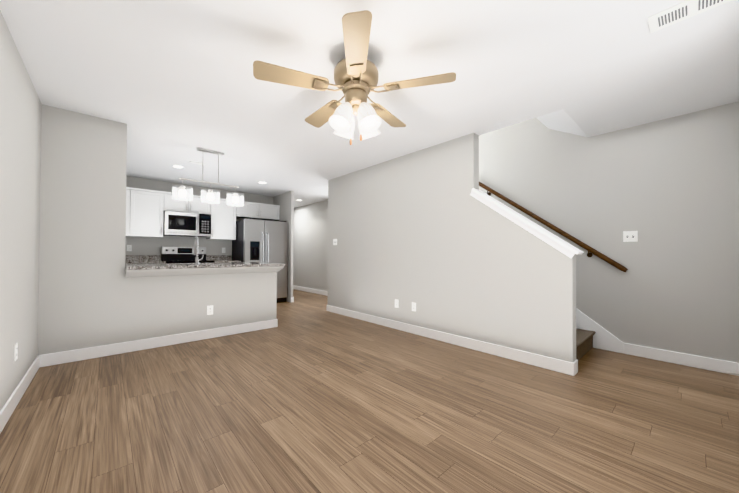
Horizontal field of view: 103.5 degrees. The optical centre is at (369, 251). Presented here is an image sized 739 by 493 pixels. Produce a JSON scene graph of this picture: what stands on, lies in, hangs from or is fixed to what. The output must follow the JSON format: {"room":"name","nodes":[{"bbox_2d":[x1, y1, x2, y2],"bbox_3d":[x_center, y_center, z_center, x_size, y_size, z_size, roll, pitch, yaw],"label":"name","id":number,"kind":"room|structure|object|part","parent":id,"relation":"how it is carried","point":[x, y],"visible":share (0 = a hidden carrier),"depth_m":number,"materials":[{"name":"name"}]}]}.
{"room":"living room","nodes":[
{"label":"living room","id":0,"kind":"room"},
{"bbox_2d":[125,259,240,262],"bbox_3d":[-3.742,0.189,5.323,2.487,0.035,0.687,1,-1,-42],"label":"countertop","id":1,"kind":"structure","parent":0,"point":[126,260],"depth_m":5.43,"materials":[{"name":"grey stone"}]},
{"bbox_2d":[221,267,244,273],"bbox_3d":[-2.073,0.649,4.166,0.323,0.881,0.631,1,-1,-42],"label":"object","id":2,"kind":"structure","parent":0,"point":[224,270],"depth_m":3.70,"materials":[{"name":"white"}]},
{"bbox_2d":[233,263,284,266],"bbox_3d":[-1.762,0.187,4.230,0.675,0.035,0.983,1,-1,-42],"label":"countertop","id":3,"kind":"structure","parent":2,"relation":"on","point":[234,264],"depth_m":3.92,"materials":[{"name":"grey stone"}]},
{"bbox_2d":[245,267,272,272],"bbox_3d":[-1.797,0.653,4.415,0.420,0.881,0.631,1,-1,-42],"label":"countertop","id":4,"kind":"structure","parent":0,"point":[247,269],"depth_m":3.93,"materials":[{"name":"white stone"}]},
{"bbox_2d":[0,289,738,492],"bbox_3d":[-1.542,1.125,4.469,4.880,0.060,9.540,1,-1,-42],"label":"floor","id":5,"kind":"structure","parent":0,"point":[310,393],"depth_m":1.86,"materials":[{"name":"brown wood"}]},
{"bbox_2d":[161,247,213,262],"bbox_3d":[-3.452,0.503,5.540,0.758,1.185,0.737,1,-1,-42],"label":"range","id":6,"kind":"object","parent":5,"relation":"on","point":[168,254],"depth_m":5.69,"materials":[{"name":"silver metal"}]},
{"bbox_2d":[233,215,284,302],"bbox_3d":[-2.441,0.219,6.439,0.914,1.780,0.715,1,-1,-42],"label":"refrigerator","id":7,"kind":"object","parent":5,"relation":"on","point":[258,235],"depth_m":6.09,"materials":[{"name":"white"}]},
{"bbox_2d":[232,218,287,302],"bbox_3d":[-2.389,0.219,6.380,0.914,1.780,0.872,1,-1,-42],"label":"refrigerator","id":8,"kind":"object","parent":5,"relation":"on","point":[255,240],"depth_m":6.13,"materials":[{"name":"silver metal"}]},
{"bbox_2d":[576,328,595,360],"bbox_3d":[1.003,-0.230,4.379,0.970,2.675,3.668,1,-1,-42],"label":"staircase","id":9,"kind":"structure","parent":5,"relation":"on","point":[584,342],"depth_m":3.12,"materials":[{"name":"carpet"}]},
{"bbox_2d":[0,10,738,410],"bbox_3d":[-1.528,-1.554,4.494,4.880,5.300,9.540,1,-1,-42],"label":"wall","id":10,"kind":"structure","parent":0,"point":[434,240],"depth_m":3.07,"materials":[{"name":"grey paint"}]},
{"bbox_2d":[14,342,17,361],"bbox_3d":[-2.450,0.696,2.021,0.007,0.115,0.070,1,-1,-42],"label":"electrical outlet plate","id":11,"kind":"object","parent":10,"relation":"attached to","point":[16,345],"depth_m":2.01,"materials":[{"name":"white plastic"}]},
{"bbox_2d":[0,354,43,433],"bbox_3d":[-1.612,1.006,1.090,0.014,0.115,4.310,1,-1,-42],"label":"baseboard","id":12,"kind":"structure","parent":10,"relation":"attached to","point":[7,410],"depth_m":2.07,"materials":[{"name":"white wood"}]},
{"bbox_2d":[127,245,131,250],"bbox_3d":[-4.331,-0.061,5.254,0.070,0.115,0.007,1,-1,-42],"label":"electrical outlet plate","id":13,"kind":"object","parent":10,"relation":"attached to","point":[129,247],"depth_m":5.26,"materials":[{"name":"white plastic"}]},
{"bbox_2d":[126,187,136,236],"bbox_3d":[-4.475,-0.683,4.893,0.805,0.834,0.353,1,-1,-42],"label":"upper cabinet","id":14,"kind":"object","parent":10,"relation":"attached to","point":[131,193],"depth_m":5.01,"materials":[{"name":"white wood"}]},
{"bbox_2d":[125,271,172,276],"bbox_3d":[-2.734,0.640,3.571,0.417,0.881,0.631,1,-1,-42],"label":"countertop","id":15,"kind":"structure","parent":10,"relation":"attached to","point":[127,273],"depth_m":3.15,"materials":[{"name":"white stone"}]},
{"bbox_2d":[125,263,172,270],"bbox_3d":[-2.644,0.175,3.437,0.377,0.035,0.983,1,-1,-42],"label":"countertop","id":16,"kind":"structure","parent":10,"relation":"on","point":[128,266],"depth_m":3.15,"materials":[{"name":"grey stone"}]},
{"bbox_2d":[137,188,164,237],"bbox_3d":[-4.064,-0.677,5.263,0.533,0.834,0.353,1,-1,-42],"label":"upper cabinet","id":17,"kind":"object","parent":10,"relation":"attached to","point":[150,203],"depth_m":5.19,"materials":[{"name":"white wood"}]},
{"bbox_2d":[44,319,277,366],"bbox_3d":[-2.184,1.025,3.468,2.284,0.115,0.018,1,-1,-42],"label":"baseboard","id":18,"kind":"structure","parent":10,"relation":"attached to","point":[50,359],"depth_m":3.22,"materials":[{"name":"white wood"}]},
{"bbox_2d":[125,255,232,258],"bbox_3d":[-3.964,0.124,5.570,2.487,0.099,0.023,1,-1,-42],"label":"backsplash","id":19,"kind":"structure","parent":10,"relation":"attached to","point":[126,256],"depth_m":5.50,"materials":[{"name":"grey stone"}]},
{"bbox_2d":[165,192,212,210],"bbox_3d":[-3.578,-0.913,5.701,0.770,0.350,0.353,1,-1,-42],"label":"upper cabinet","id":20,"kind":"object","parent":10,"relation":"attached to","point":[196,203],"depth_m":5.59,"materials":[{"name":"white wood"}]},
{"bbox_2d":[163,211,210,236],"bbox_3d":[-3.540,-0.516,5.652,0.754,0.430,0.473,1,-1,-42],"label":"microwave","id":21,"kind":"object","parent":20,"relation":"attached to","point":[175,223],"depth_m":5.51,"materials":[{"name":"silver metal"}]},
{"bbox_2d":[173,267,220,275],"bbox_3d":[-2.395,0.645,3.876,0.544,0.881,0.631,1,-1,-42],"label":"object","id":22,"kind":"structure","parent":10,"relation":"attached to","point":[184,270],"depth_m":3.44,"materials":[{"name":"white"}]},
{"bbox_2d":[169,263,232,270],"bbox_3d":[-2.258,0.180,3.784,0.660,0.035,0.983,1,-1,-42],"label":"countertop","id":23,"kind":"structure","parent":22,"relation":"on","point":[176,266],"depth_m":3.56,"materials":[{"name":"grey stone"}]},
{"bbox_2d":[194,236,203,263],"bbox_3d":[-2.216,-0.019,3.777,0.110,0.366,0.155,1,-1,-42],"label":"faucet","id":24,"kind":"object","parent":23,"relation":"on","point":[197,259],"depth_m":3.72,"materials":[{"name":"silver metal"}]},
{"bbox_2d":[207,305,212,314],"bbox_3d":[-1.992,0.734,3.644,0.070,0.115,0.007,1,-1,-42],"label":"electrical outlet plate","id":25,"kind":"object","parent":10,"relation":"attached to","point":[209,308],"depth_m":3.64,"materials":[{"name":"white plastic"}]},
{"bbox_2d":[213,198,236,242],"bbox_3d":[-3.111,-0.664,6.120,0.490,0.834,0.353,1,-1,-42],"label":"upper cabinet","id":26,"kind":"object","parent":10,"relation":"attached to","point":[224,215],"depth_m":6.00,"materials":[{"name":"white wood"}]},
{"bbox_2d":[237,201,260,218],"bbox_3d":[-2.730,-0.909,6.464,0.533,0.334,0.353,1,-1,-42],"label":"upper cabinet","id":27,"kind":"object","parent":10,"relation":"attached to","point":[250,210],"depth_m":6.34,"materials":[{"name":"white wood"}]},
{"bbox_2d":[261,203,279,218],"bbox_3d":[-2.412,-0.905,6.751,0.535,0.334,0.353,1,-1,-42],"label":"upper cabinet","id":28,"kind":"object","parent":10,"relation":"attached to","point":[268,211],"depth_m":6.64,"materials":[{"name":"white wood"}]},
{"bbox_2d":[293,285,327,295],"bbox_3d":[-1.348,1.069,7.711,0.014,0.115,4.740,1,-1,-42],"label":"baseboard","id":29,"kind":"structure","parent":10,"relation":"attached to","point":[322,292],"depth_m":7.96,"materials":[{"name":"white wood"}]},
{"bbox_2d":[395,299,398,307],"bbox_3d":[0.384,0.741,4.137,0.007,0.115,0.070,1,-1,-42],"label":"electrical outlet plate","id":30,"kind":"object","parent":10,"relation":"attached to","point":[396,301],"depth_m":4.13,"materials":[{"name":"white plastic"}]},
{"bbox_2d":[412,302,415,311],"bbox_3d":[0.594,0.743,3.904,0.007,0.115,0.070,1,-1,-42],"label":"electrical outlet plate","id":31,"kind":"object","parent":10,"relation":"attached to","point":[413,304],"depth_m":3.90,"materials":[{"name":"white plastic"}]},
{"bbox_2d":[327,305,575,375],"bbox_3d":[0.501,1.044,4.001,0.018,0.115,3.878,1,-1,-42],"label":"baseboard","id":32,"kind":"structure","parent":10,"relation":"attached to","point":[553,364],"depth_m":3.25,"materials":[{"name":"white wood"}]},
{"bbox_2d":[470,188,583,257],"bbox_3d":[1.534,-0.322,2.971,0.190,0.774,1.031,1,-1,-42],"label":"trim","id":33,"kind":"structure","parent":10,"relation":"on","point":[548,237],"depth_m":2.86,"materials":[{"name":"white wood"}]},
{"bbox_2d":[479,181,627,271],"bbox_3d":[1.610,-1.057,4.406,0.081,2.575,3.457,1,-1,-42],"label":"handrail","id":34,"kind":"object","parent":10,"relation":"attached to","point":[588,248],"visible":0.54,"depth_m":3.56,"materials":[{"name":"brown wood"}]},
{"bbox_2d":[623,231,637,241],"bbox_3d":[2.796,-0.162,3.125,0.013,0.115,0.116,1,-1,-42],"label":"switch plate","id":35,"kind":"object","parent":10,"relation":"attached to","point":[630,236],"depth_m":3.12,"materials":[{"name":"white plastic"}]},
{"bbox_2d":[576,308,738,375],"bbox_3d":[1.863,-0.215,4.163,0.014,2.649,4.220,1,-1,-42],"label":"baseboard","id":36,"kind":"structure","parent":10,"relation":"attached to","point":[604,339],"depth_m":3.02,"materials":[{"name":"white wood"}]},
{"bbox_2d":[0,0,738,207],"bbox_3d":[-1.573,-1.462,4.453,4.760,0.235,9.540,1,-1,-42],"label":"ceiling","id":37,"kind":"structure","parent":0,"point":[169,83],"depth_m":2.20,"materials":[{"name":"white paint"}]},
{"bbox_2d":[189,161,204,164],"bbox_3d":[-2.623,-1.347,4.450,0.200,0.005,0.100,1,-1,-42],"label":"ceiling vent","id":38,"kind":"object","parent":37,"relation":"in","point":[194,162],"depth_m":4.42,"materials":[{"name":"white metal"}]},
{"bbox_2d":[172,147,243,205],"bbox_3d":[-2.135,-1.005,3.919,0.864,0.694,0.224,1,-1,-42],"label":"pendant light","id":39,"kind":"object","parent":37,"relation":"hanging from","point":[182,193],"visible":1,"depth_m":3.88,"materials":[{"name":"white glass"}]},
{"bbox_3d":[-2.136,-0.736,3.916,0.864,0.157,0.224,1,-1,-42],"label":"glass","id":40,"kind":"part","parent":39,"relation":"part of","materials":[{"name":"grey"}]},
{"bbox_2d":[253,10,455,144],"bbox_3d":[-0.116,-1.052,2.092,1.310,0.614,1.269,1,-1,-42],"label":"ceiling fan","id":41,"kind":"object","parent":37,"relation":"hanging from","point":[356,75],"visible":1,"depth_m":1.94,"materials":[{"name":"beige wood"}]},
{"bbox_3d":[-0.102,-1.052,2.067,0.596,0.614,0.576,1,-1,-42],"label":"motor","id":42,"kind":"part","parent":41,"relation":"part of","materials":[{"name":"beige metal"}]},
{"bbox_2d":[648,0,731,32],"bbox_3d":[1.788,-1.350,1.612,0.170,0.009,0.350,1,-1,-42],"label":"ceiling vent","id":43,"kind":"object","parent":37,"relation":"in","point":[681,11],"depth_m":1.64,"materials":[{"name":"white metal"}]}
]}

